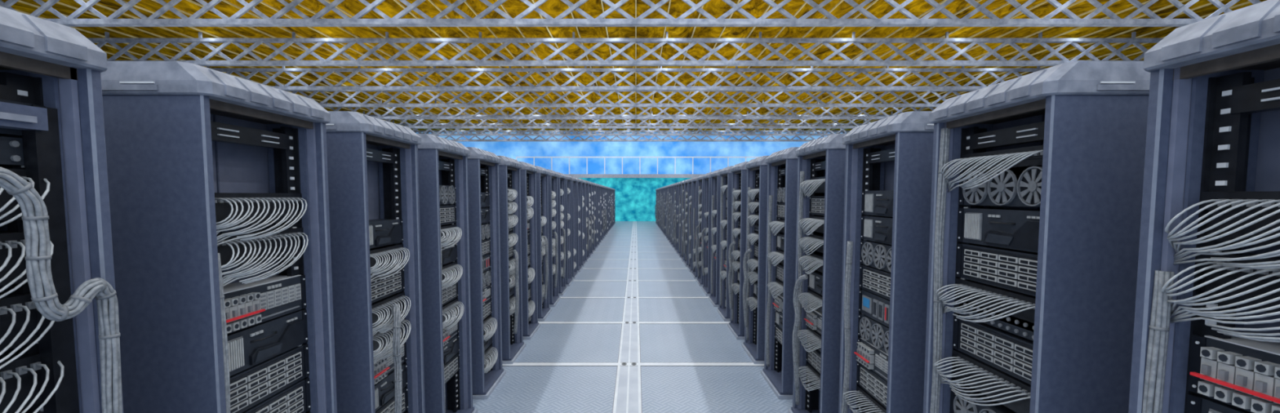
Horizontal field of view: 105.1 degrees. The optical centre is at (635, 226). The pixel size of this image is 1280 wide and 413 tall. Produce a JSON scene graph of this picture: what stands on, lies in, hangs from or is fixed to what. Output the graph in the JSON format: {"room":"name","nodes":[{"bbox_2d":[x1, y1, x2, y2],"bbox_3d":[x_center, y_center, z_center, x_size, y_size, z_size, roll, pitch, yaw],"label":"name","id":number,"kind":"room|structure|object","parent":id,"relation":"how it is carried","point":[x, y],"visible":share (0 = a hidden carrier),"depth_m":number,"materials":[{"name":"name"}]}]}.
{"room":"server room","nodes":[
{"label":"server room","id":0,"kind":"room"},
{"bbox_2d":[416,132,845,221],"bbox_3d":[0.000,-3.576,35.746,40.000,6.850,0.200,0,4,0],"label":"wall","id":1,"kind":"structure","parent":0,"point":[635,197],"depth_m":35.54,"materials":[{"name":"blue paint"}]},
{"bbox_2d":[515,156,759,177],"bbox_3d":[0.250,-4.253,35.428,19.500,1.520,0.350,0,4,0],"label":"railing","id":2,"kind":"object","parent":1,"relation":"attached to","point":[577,175],"visible":0.66,"depth_m":35.28,"materials":[{"name":"white metal"}]},
{"bbox_2d":[472,221,792,412],"bbox_3d":[0.000,0.998,15.994,40.000,0.200,39.800,0,4,0],"label":"floor","id":3,"kind":"structure","parent":0,"point":[522,389],"depth_m":5.94,"materials":[{"name":"grey tile"}]},
{"bbox_2d":[0,6,123,412],"bbox_3d":[-1.886,0.668,1.048,1.089,2.335,0.682,0,4,0],"label":"rack","id":4,"kind":"object","parent":3,"relation":"on","point":[60,334],"visible":1,"depth_m":1.24,"materials":[{"name":"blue metal"}]},
{"bbox_2d":[100,61,337,412],"bbox_3d":[-1.907,0.609,1.992,1.045,2.335,0.682,0,4,0],"label":"rack","id":5,"kind":"object","parent":3,"relation":"on","point":[218,181],"visible":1,"depth_m":1.67,"materials":[{"name":"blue metal"}]},
{"bbox_2d":[325,111,425,412],"bbox_3d":[-1.890,0.549,2.936,1.080,2.335,0.682,0,4,0],"label":"rack","id":6,"kind":"object","parent":3,"relation":"on","point":[373,171],"visible":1,"depth_m":2.79,"materials":[{"name":"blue metal"}]},
{"bbox_2d":[417,133,477,412],"bbox_3d":[-1.907,0.490,3.880,1.045,2.335,0.682,0,4,0],"label":"rack","id":7,"kind":"object","parent":3,"relation":"on","point":[442,162],"visible":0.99,"depth_m":3.82,"materials":[{"name":"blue metal"}]},
{"bbox_2d":[466,146,506,399],"bbox_3d":[-1.907,0.430,4.824,1.045,2.335,0.682,0,4,0],"label":"rack","id":8,"kind":"object","parent":3,"relation":"on","point":[483,183],"visible":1,"depth_m":4.83,"materials":[{"name":"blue metal"}]},
{"bbox_2d":[497,155,525,364],"bbox_3d":[-1.890,0.371,5.769,1.080,2.335,0.682,0,4,0],"label":"rack","id":9,"kind":"object","parent":3,"relation":"on","point":[509,173],"visible":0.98,"depth_m":5.64,"materials":[{"name":"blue metal"}]},
{"bbox_2d":[519,161,540,339],"bbox_3d":[-1.907,0.312,6.713,1.045,2.335,0.682,0,4,0],"label":"rack","id":10,"kind":"object","parent":3,"relation":"on","point":[531,325],"visible":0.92,"depth_m":6.73,"materials":[{"name":"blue metal"}]},
{"bbox_2d":[534,165,551,321],"bbox_3d":[-1.890,0.252,7.657,1.080,2.335,0.682,0,4,0],"label":"rack","id":11,"kind":"object","parent":3,"relation":"on","point":[542,196],"visible":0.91,"depth_m":7.54,"materials":[{"name":"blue metal"}]},
{"bbox_2d":[546,168,560,306],"bbox_3d":[-1.890,0.193,8.601,1.080,2.335,0.682,0,4,0],"label":"rack","id":12,"kind":"object","parent":3,"relation":"on","point":[554,298],"visible":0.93,"depth_m":8.48,"materials":[{"name":"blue metal"}]},
{"bbox_2d":[556,172,567,295],"bbox_3d":[-1.890,0.133,9.545,1.080,2.335,0.682,0,4,0],"label":"rack","id":13,"kind":"object","parent":3,"relation":"on","point":[562,288],"visible":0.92,"depth_m":9.42,"materials":[{"name":"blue metal"}]},
{"bbox_2d":[563,173,573,286],"bbox_3d":[-1.907,0.074,10.489,1.045,2.335,0.682,0,4,0],"label":"rack","id":14,"kind":"object","parent":3,"relation":"on","point":[569,280],"visible":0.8,"depth_m":10.60,"materials":[{"name":"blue metal"}]},
{"bbox_2d":[570,176,578,278],"bbox_3d":[-1.907,0.015,11.434,1.045,2.335,0.682,0,4,0],"label":"rack","id":15,"kind":"object","parent":3,"relation":"on","point":[574,230],"visible":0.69,"depth_m":11.64,"materials":[{"name":"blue metal"}]},
{"bbox_2d":[575,177,582,272],"bbox_3d":[-1.907,-0.045,12.378,1.045,2.335,0.682,0,4,0],"label":"rack","id":16,"kind":"object","parent":3,"relation":"on","point":[579,181],"visible":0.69,"depth_m":12.59,"materials":[{"name":"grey metal"}]},
{"bbox_2d":[580,178,586,266],"bbox_3d":[-1.907,-0.104,13.322,1.045,2.335,0.682,0,4,0],"label":"rack","id":17,"kind":"object","parent":3,"relation":"on","point":[583,220],"visible":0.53,"depth_m":13.45,"materials":[{"name":"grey metal"}]},
{"bbox_2d":[583,179,589,262],"bbox_3d":[-1.890,-0.164,14.266,1.080,2.335,0.682,0,4,0],"label":"rack","id":18,"kind":"object","parent":3,"relation":"on","point":[586,213],"visible":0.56,"depth_m":14.15,"materials":[{"name":"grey metal"}]},
{"bbox_2d":[587,181,592,257],"bbox_3d":[-1.890,-0.223,15.210,1.080,2.335,0.682,0,4,0],"label":"rack","id":19,"kind":"object","parent":3,"relation":"on","point":[590,254],"visible":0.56,"depth_m":15.09,"materials":[{"name":"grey metal"}]},
{"bbox_2d":[591,182,595,253],"bbox_3d":[-1.890,-0.282,16.154,1.080,2.335,0.682,0,4,0],"label":"rack","id":20,"kind":"object","parent":3,"relation":"on","point":[593,251],"visible":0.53,"depth_m":16.14,"materials":[{"name":"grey metal"}]},
{"bbox_2d":[593,182,597,250],"bbox_3d":[-1.907,-0.342,17.098,1.045,2.335,0.682,0,4,0],"label":"rack","id":21,"kind":"object","parent":3,"relation":"on","point":[595,248],"visible":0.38,"depth_m":17.34,"materials":[{"name":"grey metal"}]},
{"bbox_2d":[595,183,599,247],"bbox_3d":[-1.907,-0.401,18.042,1.045,2.335,0.682,0,4,0],"label":"rack","id":22,"kind":"object","parent":3,"relation":"on","point":[597,202],"visible":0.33,"depth_m":18.28,"materials":[{"name":"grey metal"}]},
{"bbox_2d":[597,183,600,244],"bbox_3d":[-1.907,-0.461,18.987,1.045,2.335,0.682,0,4,0],"label":"rack","id":23,"kind":"object","parent":3,"relation":"on","point":[598,186],"visible":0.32,"depth_m":19.23,"materials":[{"name":"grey metal"}]},
{"bbox_2d":[599,184,602,242],"bbox_3d":[-1.907,-0.520,19.931,1.045,2.335,0.682,0,4,0],"label":"rack","id":24,"kind":"object","parent":3,"relation":"on","point":[601,240],"visible":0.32,"depth_m":20.12,"materials":[{"name":"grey metal"}]},
{"bbox_2d":[601,185,604,240],"bbox_3d":[-1.890,-0.579,20.875,1.080,2.335,0.682,0,4,0],"label":"rack","id":25,"kind":"object","parent":3,"relation":"on","point":[602,211],"visible":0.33,"depth_m":20.76,"materials":[{"name":"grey metal"}]},
{"bbox_2d":[602,185,605,238],"bbox_3d":[-1.890,-0.639,21.819,1.080,2.335,0.682,0,4,0],"label":"rack","id":26,"kind":"object","parent":3,"relation":"on","point":[604,237],"visible":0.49,"depth_m":21.70,"materials":[{"name":"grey metal"}]},
{"bbox_2d":[604,186,606,236],"bbox_3d":[-1.890,-0.698,22.763,1.080,2.335,0.682,0,4,0],"label":"rack","id":27,"kind":"object","parent":3,"relation":"on","point":[605,188],"visible":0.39,"depth_m":22.65,"materials":[{"name":"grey metal"}]},
{"bbox_2d":[605,186,608,235],"bbox_3d":[-1.907,-0.758,23.707,1.045,2.335,0.682,0,4,0],"label":"rack","id":28,"kind":"object","parent":3,"relation":"on","point":[606,233],"visible":0.16,"depth_m":23.91,"materials":[{"name":"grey metal"}]},
{"bbox_2d":[606,186,608,233],"bbox_3d":[-1.907,-0.817,24.651,1.045,2.335,0.682,0,4,0],"label":"rack","id":29,"kind":"object","parent":3,"relation":"on","point":[607,187],"visible":0.12,"depth_m":24.89,"materials":[{"name":"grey metal"}]},
{"bbox_2d":[608,186,609,231],"bbox_3d":[-1.907,-0.876,25.596,1.045,2.335,0.682,0,4,0],"label":"rack","id":30,"kind":"object","parent":3,"relation":"on","point":[608,187],"visible":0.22,"depth_m":25.86,"materials":[{"name":"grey metal"}]},
{"bbox_2d":[608,188,610,231],"bbox_3d":[-1.907,-0.936,26.540,1.045,2.335,0.682,0,4,0],"label":"rack","id":31,"kind":"object","parent":3,"relation":"on","point":[610,188],"visible":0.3,"depth_m":26.27,"materials":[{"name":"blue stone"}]},
{"bbox_2d":[609,187,611,229],"bbox_3d":[-1.890,-0.995,27.484,1.080,2.335,0.682,0,4,0],"label":"rack","id":32,"kind":"object","parent":3,"relation":"on","point":[610,188],"visible":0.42,"depth_m":27.19,"materials":[{"name":"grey metal"}]},
{"bbox_2d":[610,187,612,228],"bbox_3d":[-1.890,-1.055,28.428,1.080,2.335,0.682,0,4,0],"label":"rack","id":33,"kind":"object","parent":3,"relation":"on","point":[611,188],"visible":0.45,"depth_m":28.16,"materials":[{"name":"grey metal"}]},
{"bbox_2d":[611,188,613,226],"bbox_3d":[-1.890,-1.114,29.372,1.080,2.335,0.682,0,4,0],"label":"rack","id":34,"kind":"object","parent":3,"relation":"on","point":[612,188],"visible":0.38,"depth_m":29.12,"materials":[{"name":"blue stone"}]},
{"bbox_2d":[613,188,614,225],"bbox_3d":[-1.907,-1.233,31.260,1.045,2.335,0.682,0,4,0],"label":"rack","id":35,"kind":"object","parent":3,"relation":"on","point":[613,188],"visible":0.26,"depth_m":31.51,"materials":[{"name":"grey metal"}]},
{"bbox_2d":[613,190,614,224],"bbox_3d":[-1.907,-1.292,32.204,1.045,2.335,0.682,0,4,0],"label":"rack","id":36,"kind":"object","parent":3,"relation":"on","point":[614,190],"visible":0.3,"depth_m":32.48,"materials":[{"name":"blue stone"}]},
{"bbox_2d":[613,188,615,223],"bbox_3d":[-1.907,-1.352,33.149,1.045,2.335,0.682,0,4,0],"label":"rack","id":37,"kind":"object","parent":3,"relation":"on","point":[614,188],"visible":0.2,"depth_m":33.45,"materials":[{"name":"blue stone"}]},
{"bbox_2d":[502,221,764,412],"bbox_3d":[-0.028,0.893,15.988,3.385,0.009,39.800,0,4,0],"label":"trim","id":38,"kind":"structure","parent":3,"relation":"on","point":[628,387],"depth_m":6.26,"materials":[{"name":"white metal"}]},
{"bbox_2d":[654,188,657,223],"bbox_3d":[1.835,-1.352,33.149,1.080,2.335,0.682,0,4,0],"label":"rack","id":39,"kind":"object","parent":3,"relation":"on","point":[656,188],"visible":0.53,"depth_m":33.41,"materials":[{"name":"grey metal"}]},
{"bbox_2d":[656,190,657,224],"bbox_3d":[1.853,-1.292,32.204,1.045,2.335,0.682,0,4,0],"label":"rack","id":40,"kind":"object","parent":3,"relation":"on","point":[656,190],"visible":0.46,"depth_m":32.45,"materials":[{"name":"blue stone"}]},
{"bbox_2d":[656,189,658,226],"bbox_3d":[1.835,-1.173,30.316,1.080,2.335,0.682,0,4,0],"label":"rack","id":41,"kind":"object","parent":3,"relation":"on","point":[657,189],"visible":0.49,"depth_m":30.00,"materials":[{"name":"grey metal"}]},
{"bbox_2d":[657,187,659,226],"bbox_3d":[1.835,-1.114,29.372,1.080,2.335,0.682,0,4,0],"label":"rack","id":42,"kind":"object","parent":3,"relation":"on","point":[659,188],"visible":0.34,"depth_m":29.31,"materials":[{"name":"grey metal"}]},
{"bbox_2d":[658,187,660,228],"bbox_3d":[1.853,-1.055,28.428,1.045,2.335,0.682,0,4,0],"label":"rack","id":43,"kind":"object","parent":3,"relation":"on","point":[660,188],"visible":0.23,"depth_m":28.73,"materials":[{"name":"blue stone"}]},
{"bbox_2d":[659,188,661,229],"bbox_3d":[1.853,-0.995,27.484,1.045,2.335,0.682,0,4,0],"label":"rack","id":44,"kind":"object","parent":3,"relation":"on","point":[660,188],"visible":0.16,"depth_m":27.75,"materials":[{"name":"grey metal"}]},
{"bbox_2d":[659,187,662,231],"bbox_3d":[1.835,-0.936,26.540,1.080,2.335,0.682,0,4,0],"label":"rack","id":45,"kind":"object","parent":3,"relation":"on","point":[660,208],"visible":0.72,"depth_m":26.48,"materials":[{"name":"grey metal"}]},
{"bbox_2d":[661,186,662,231],"bbox_3d":[1.853,-0.876,25.596,1.045,2.335,0.682,0,4,0],"label":"rack","id":46,"kind":"object","parent":3,"relation":"on","point":[662,187],"visible":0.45,"depth_m":25.28,"materials":[{"name":"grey metal"}]},
{"bbox_2d":[662,186,663,233],"bbox_3d":[1.853,-0.817,24.651,1.045,2.335,0.682,0,4,0],"label":"rack","id":47,"kind":"object","parent":3,"relation":"on","point":[663,187],"visible":0.06,"depth_m":24.89,"materials":[{"name":"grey metal"}]},
{"bbox_2d":[662,186,665,235],"bbox_3d":[1.835,-0.758,23.707,1.080,2.335,0.682,0,4,0],"label":"rack","id":48,"kind":"object","parent":3,"relation":"on","point":[664,186],"visible":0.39,"depth_m":23.84,"materials":[{"name":"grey metal"}]},
{"bbox_2d":[663,186,666,236],"bbox_3d":[1.835,-0.698,22.763,1.080,2.335,0.682,0,4,0],"label":"rack","id":49,"kind":"object","parent":3,"relation":"on","point":[664,210],"visible":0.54,"depth_m":22.89,"materials":[{"name":"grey metal"}]},
{"bbox_2d":[665,185,667,238],"bbox_3d":[1.853,-0.639,21.819,1.045,2.335,0.682,0,4,0],"label":"rack","id":50,"kind":"object","parent":3,"relation":"on","point":[666,236],"visible":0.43,"depth_m":21.60,"materials":[{"name":"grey metal"}]},
{"bbox_2d":[666,185,669,239],"bbox_3d":[1.853,-0.579,20.875,1.045,2.335,0.682,0,4,0],"label":"rack","id":51,"kind":"object","parent":3,"relation":"on","point":[668,187],"visible":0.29,"depth_m":21.03,"materials":[{"name":"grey metal"}]},
{"bbox_2d":[667,184,671,242],"bbox_3d":[1.835,-0.520,19.931,1.080,2.335,0.682,0,4,0],"label":"rack","id":52,"kind":"object","parent":3,"relation":"on","point":[668,211],"visible":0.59,"depth_m":20.16,"materials":[{"name":"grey metal"}]},
{"bbox_2d":[669,183,672,244],"bbox_3d":[1.853,-0.461,18.987,1.045,2.335,0.682,0,4,0],"label":"rack","id":53,"kind":"object","parent":3,"relation":"on","point":[671,186],"visible":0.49,"depth_m":19.23,"materials":[{"name":"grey metal"}]},
{"bbox_2d":[671,183,674,247],"bbox_3d":[1.853,-0.401,18.042,1.045,2.335,0.682,0,4,0],"label":"rack","id":54,"kind":"object","parent":3,"relation":"on","point":[673,241],"visible":0.19,"depth_m":18.18,"materials":[{"name":"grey metal"}]},
{"bbox_2d":[672,182,676,250],"bbox_3d":[1.835,-0.342,17.098,1.080,2.335,0.682,0,4,0],"label":"rack","id":55,"kind":"object","parent":3,"relation":"on","point":[674,184],"visible":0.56,"depth_m":17.23,"materials":[{"name":"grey metal"}]},
{"bbox_2d":[675,182,679,253],"bbox_3d":[1.835,-0.282,16.154,1.080,2.335,0.682,0,4,0],"label":"rack","id":56,"kind":"object","parent":3,"relation":"on","point":[677,239],"visible":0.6,"depth_m":16.28,"materials":[{"name":"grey metal"}]},
{"bbox_2d":[677,181,682,257],"bbox_3d":[1.853,-0.223,15.210,1.045,2.335,0.682,0,4,0],"label":"rack","id":57,"kind":"object","parent":3,"relation":"on","point":[679,254],"visible":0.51,"depth_m":15.43,"materials":[{"name":"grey metal"}]},
{"bbox_2d":[680,179,686,262],"bbox_3d":[1.853,-0.164,14.266,1.045,2.335,0.682,0,4,0],"label":"rack","id":58,"kind":"object","parent":3,"relation":"on","point":[682,258],"visible":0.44,"depth_m":14.49,"materials":[{"name":"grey metal"}]},
{"bbox_2d":[683,178,689,266],"bbox_3d":[1.835,-0.104,13.322,1.080,2.335,0.682,0,4,0],"label":"rack","id":59,"kind":"object","parent":3,"relation":"on","point":[686,221],"visible":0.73,"depth_m":13.46,"materials":[{"name":"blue metal"}]},
{"bbox_2d":[686,177,693,272],"bbox_3d":[1.853,-0.045,12.378,1.045,2.335,0.682,0,4,0],"label":"rack","id":60,"kind":"object","parent":3,"relation":"on","point":[689,267],"visible":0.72,"depth_m":12.56,"materials":[{"name":"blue metal"}]},
{"bbox_2d":[690,176,698,278],"bbox_3d":[1.853,0.015,11.434,1.045,2.335,0.682,0,4,0],"label":"rack","id":61,"kind":"object","parent":3,"relation":"on","point":[694,273],"visible":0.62,"depth_m":11.67,"materials":[{"name":"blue metal"}]},
{"bbox_2d":[695,173,705,286],"bbox_3d":[1.835,0.074,10.489,1.080,2.335,0.682,0,4,0],"label":"rack","id":62,"kind":"object","parent":3,"relation":"on","point":[700,228],"visible":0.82,"depth_m":10.65,"materials":[{"name":"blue metal"}]},
{"bbox_2d":[701,172,711,295],"bbox_3d":[1.835,0.133,9.545,1.080,2.335,0.682,0,4,0],"label":"rack","id":63,"kind":"object","parent":3,"relation":"on","point":[706,232],"visible":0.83,"depth_m":9.69,"materials":[{"name":"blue metal"}]},
{"bbox_2d":[708,168,721,306],"bbox_3d":[1.853,0.193,8.601,1.045,2.335,0.682,0,4,0],"label":"rack","id":64,"kind":"object","parent":3,"relation":"on","point":[713,298],"visible":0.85,"depth_m":8.80,"materials":[{"name":"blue metal"}]},
{"bbox_2d":[716,165,733,321],"bbox_3d":[1.853,0.252,7.657,1.045,2.335,0.682,0,4,0],"label":"rack","id":65,"kind":"object","parent":3,"relation":"on","point":[724,310],"visible":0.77,"depth_m":7.84,"materials":[{"name":"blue metal"}]},
{"bbox_2d":[727,161,748,339],"bbox_3d":[1.835,0.312,6.713,1.080,2.335,0.682,0,4,0],"label":"rack","id":66,"kind":"object","parent":3,"relation":"on","point":[737,248],"visible":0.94,"depth_m":6.83,"materials":[{"name":"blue metal"}]},
{"bbox_2d":[741,155,768,364],"bbox_3d":[1.835,0.371,5.769,1.080,2.335,0.682,0,4,0],"label":"rack","id":67,"kind":"object","parent":3,"relation":"on","point":[754,258],"visible":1,"depth_m":5.81,"materials":[{"name":"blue metal"}]},
{"bbox_2d":[760,146,799,399],"bbox_3d":[1.853,0.430,4.824,1.045,2.335,0.682,0,4,0],"label":"rack","id":68,"kind":"object","parent":3,"relation":"on","point":[777,372],"visible":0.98,"depth_m":4.85,"materials":[{"name":"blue metal"}]},
{"bbox_2d":[787,133,846,412],"bbox_3d":[1.835,0.490,3.880,1.080,2.335,0.682,0,4,0],"label":"rack","id":69,"kind":"object","parent":3,"relation":"on","point":[820,187],"visible":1,"depth_m":3.85,"materials":[{"name":"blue metal"}]},
{"bbox_2d":[838,111,933,412],"bbox_3d":[1.853,0.549,2.936,1.045,2.335,0.682,0,4,0],"label":"rack","id":70,"kind":"object","parent":3,"relation":"on","point":[888,161],"visible":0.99,"depth_m":2.83,"materials":[{"name":"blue metal"}]},
{"bbox_2d":[923,61,1150,412],"bbox_3d":[1.853,0.609,1.992,1.045,2.335,0.682,0,4,0],"label":"rack","id":71,"kind":"object","parent":3,"relation":"on","point":[1037,180],"visible":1,"depth_m":1.67,"materials":[{"name":"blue metal"}]},
{"bbox_2d":[1128,0,1279,412],"bbox_3d":[1.853,0.668,1.048,1.045,2.335,0.682,0,4,0],"label":"rack","id":72,"kind":"object","parent":3,"relation":"on","point":[1206,335],"visible":1,"depth_m":1.23,"materials":[{"name":"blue metal"}]},
{"bbox_2d":[14,0,1250,133],"bbox_3d":[0.000,-5.519,15.584,38.428,0.040,39.800,0,4,0],"label":"ceiling purlins","id":73,"kind":"structure","parent":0,"point":[20,1],"depth_m":14.88,"materials":[{"name":"silver metal"}]},
{"bbox_2d":[1,0,1266,130],"bbox_3d":[0.000,-5.639,15.577,40.000,0.200,39.800,0,4,0],"label":"ceiling","id":74,"kind":"structure","parent":0,"point":[716,8],"depth_m":14.12,"materials":[{"name":"gold metal"}]},
{"bbox_2d":[86,31,1164,66],"bbox_3d":[-0.003,-4.966,13.715,40.054,0.910,0.160,0,4,0],"label":"roof truss","id":75,"kind":"object","parent":74,"relation":"attached to","point":[1133,40],"visible":0.77,"depth_m":13.66,"materials":[{"name":"metal"}]},
{"bbox_2d":[275,84,975,106],"bbox_3d":[-0.003,-5.373,20.183,40.054,0.910,0.160,0,4,0],"label":"roof truss","id":76,"kind":"object","parent":74,"relation":"attached to","point":[322,104],"visible":0.48,"depth_m":20.14,"materials":[{"name":"metal"}]},
{"bbox_2d":[206,66,1047,90],"bbox_3d":[-0.003,-5.169,16.949,40.054,0.910,0.160,0,4,0],"label":"roof truss","id":77,"kind":"object","parent":74,"relation":"attached to","point":[312,86],"visible":0.62,"depth_m":16.91,"materials":[{"name":"metal"}]},
{"bbox_2d":[363,111,893,128],"bbox_3d":[-0.003,-5.780,26.650,40.054,0.910,0.160,0,4,0],"label":"roof truss","id":78,"kind":"object","parent":74,"relation":"attached to","point":[410,126],"visible":0.47,"depth_m":26.61,"materials":[{"name":"metal"}]},
{"bbox_2d":[323,99,934,119],"bbox_3d":[-0.003,-5.576,23.416,40.054,0.910,0.160,0,4,0],"label":"roof truss","id":79,"kind":"object","parent":74,"relation":"attached to","point":[384,116],"visible":0.38,"depth_m":23.38,"materials":[{"name":"metal"}]},
{"bbox_2d":[392,120,867,135],"bbox_3d":[-0.003,-5.983,29.883,40.054,0.910,0.160,0,4,0],"label":"roof truss","id":80,"kind":"object","parent":74,"relation":"attached to","point":[433,133],"visible":0.58,"depth_m":29.83,"materials":[{"name":"metal"}]},
{"bbox_2d":[0,0,1261,26],"bbox_3d":[-0.003,-4.763,10.482,40.054,0.910,0.160,0,4,0],"label":"roof truss","id":81,"kind":"object","parent":74,"relation":"attached to","point":[71,20],"visible":0.93,"depth_m":10.45,"materials":[{"name":"metal"}]},
{"bbox_2d":[413,128,850,141],"bbox_3d":[-0.003,-6.187,33.117,40.054,0.910,0.160,0,4,0],"label":"roof truss","id":82,"kind":"object","parent":74,"relation":"attached to","point":[494,131],"visible":0.47,"depth_m":33.07,"materials":[{"name":"metal"}]}
]}

